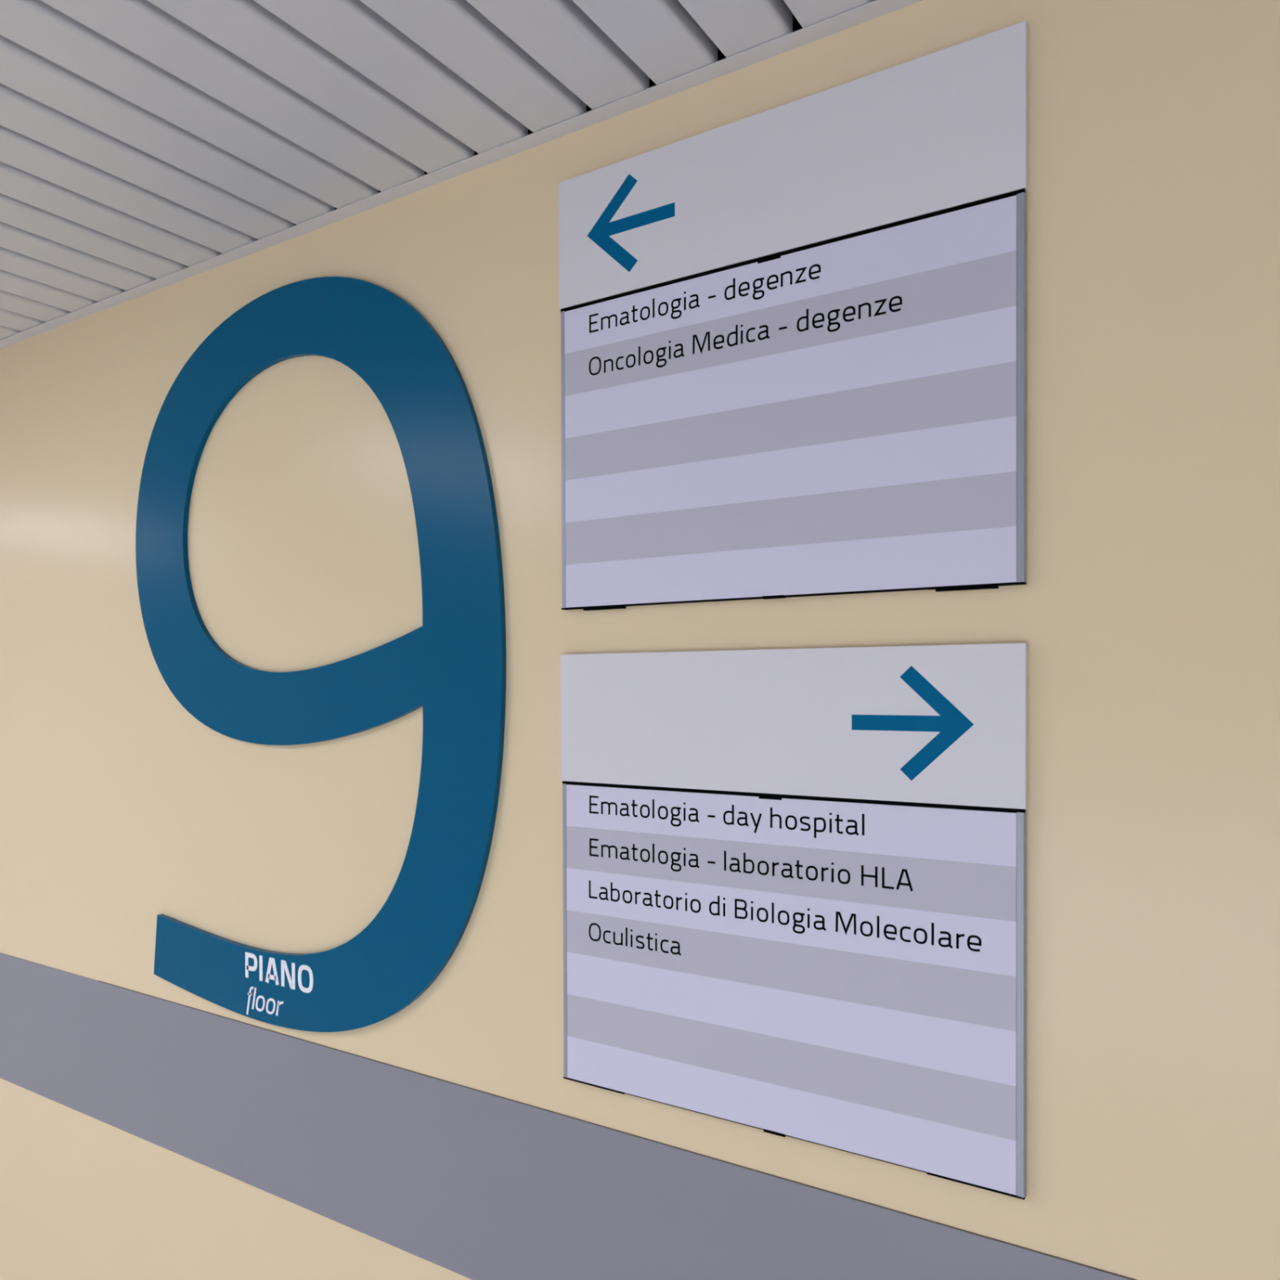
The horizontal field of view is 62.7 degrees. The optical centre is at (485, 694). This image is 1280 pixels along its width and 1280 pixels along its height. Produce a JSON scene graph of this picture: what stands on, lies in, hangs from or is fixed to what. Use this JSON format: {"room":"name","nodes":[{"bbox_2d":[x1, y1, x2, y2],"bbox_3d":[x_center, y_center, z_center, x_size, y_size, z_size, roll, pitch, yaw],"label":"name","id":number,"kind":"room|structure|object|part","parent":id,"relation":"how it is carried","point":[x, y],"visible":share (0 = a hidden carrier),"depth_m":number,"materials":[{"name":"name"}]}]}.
{"room":"hospital corridor","nodes":[
{"label":"hospital corridor","id":0,"kind":"room"},
{"bbox_2d":[0,0,874,339],"bbox_3d":[-2.605,-0.864,1.546,13.600,0.109,3.200,0,1,37],"label":"ceiling","id":1,"kind":"structure","parent":0,"point":[142,142],"depth_m":1.42,"materials":[{"name":"grey metal"}]},
{"bbox_2d":[0,0,1279,1279],"bbox_3d":[-1.609,0.344,2.889,13.600,2.560,0.120,0,1,37],"label":"wall","id":2,"kind":"structure","parent":0,"point":[1147,611],"depth_m":1.45,"materials":[{"name":"beige paint"}]},
{"bbox_2d":[135,276,506,1031],"bbox_3d":[-0.345,-0.065,1.861,0.928,1.341,0.012,0,1,37],"label":"number nine","id":3,"kind":"object","parent":2,"relation":"attached to","point":[452,666],"depth_m":1.74,"materials":[{"name":"blue paint"}]},
{"bbox_2d":[0,0,922,348],"bbox_3d":[-1.659,-0.837,2.817,13.600,0.026,0.032,0,1,37],"label":"trim","id":4,"kind":"structure","parent":2,"relation":"attached to","point":[876,8],"depth_m":1.54,"materials":[{"name":"grey metal"}]},
{"bbox_2d":[0,952,1136,1279],"bbox_3d":[-1.643,0.771,2.844,13.596,0.304,0.002,0,1,37],"label":"trim","id":5,"kind":"structure","parent":2,"relation":"attached to","point":[470,1183],"depth_m":1.67,"materials":[{"name":"grey plastic"}]},
{"bbox_2d":[558,20,1027,610],"bbox_3d":[0.357,-0.433,1.334,0.612,0.624,0.014,0,1,37],"label":"sign","id":6,"kind":"object","parent":2,"relation":"attached to","point":[793,335],"visible":1,"depth_m":1.29,"materials":[{"name":"white plastic"}]},
{"bbox_3d":[0.116,-0.343,1.515,0.007,0.432,0.012,0,1,37],"label":"rail","id":7,"kind":"part","parent":6,"relation":"part of","materials":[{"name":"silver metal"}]},
{"bbox_3d":[0.355,-0.342,1.332,0.594,0.431,0.002,0,1,37],"label":"insert panel","id":8,"kind":"part","parent":6,"relation":"part of","materials":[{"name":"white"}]},
{"bbox_3d":[0.356,-0.654,1.332,0.612,0.183,0.014,0,1,37],"label":"header panel","id":9,"kind":"part","parent":6,"relation":"part of","materials":[{"name":"white plastic"}]},
{"bbox_3d":[0.359,-0.432,1.335,0.606,0.615,0.010,0,1,37],"label":"plate","id":10,"kind":"part","parent":6,"relation":"part of","materials":[{"name":"black plastic"}]},
{"bbox_3d":[0.599,-0.342,1.156,0.008,0.432,0.012,0,1,37],"label":"rail","id":11,"kind":"part","parent":6,"relation":"part of","materials":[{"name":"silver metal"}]},
{"bbox_2d":[560,643,1027,1199],"bbox_3d":[0.360,0.254,1.340,0.612,0.624,0.014,0,1,37],"label":"sign","id":12,"kind":"object","parent":2,"relation":"attached to","point":[794,881],"visible":1,"depth_m":1.30,"materials":[{"name":"white plastic"}]},
{"bbox_3d":[0.119,0.346,1.522,0.007,0.432,0.012,0,1,37],"label":"rail","id":13,"kind":"part","parent":12,"relation":"part of","materials":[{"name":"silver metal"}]},
{"bbox_3d":[0.362,0.256,1.342,0.606,0.617,0.010,0,1,37],"label":"plate","id":14,"kind":"part","parent":12,"relation":"part of","materials":[{"name":"black plastic"}]},
{"bbox_3d":[0.359,0.035,1.338,0.612,0.185,0.014,0,1,37],"label":"header panel","id":15,"kind":"part","parent":12,"relation":"part of","materials":[{"name":"white plastic"}]},
{"bbox_3d":[0.602,0.348,1.162,0.008,0.432,0.012,0,1,37],"label":"rail","id":16,"kind":"part","parent":12,"relation":"part of","materials":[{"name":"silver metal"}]}
]}

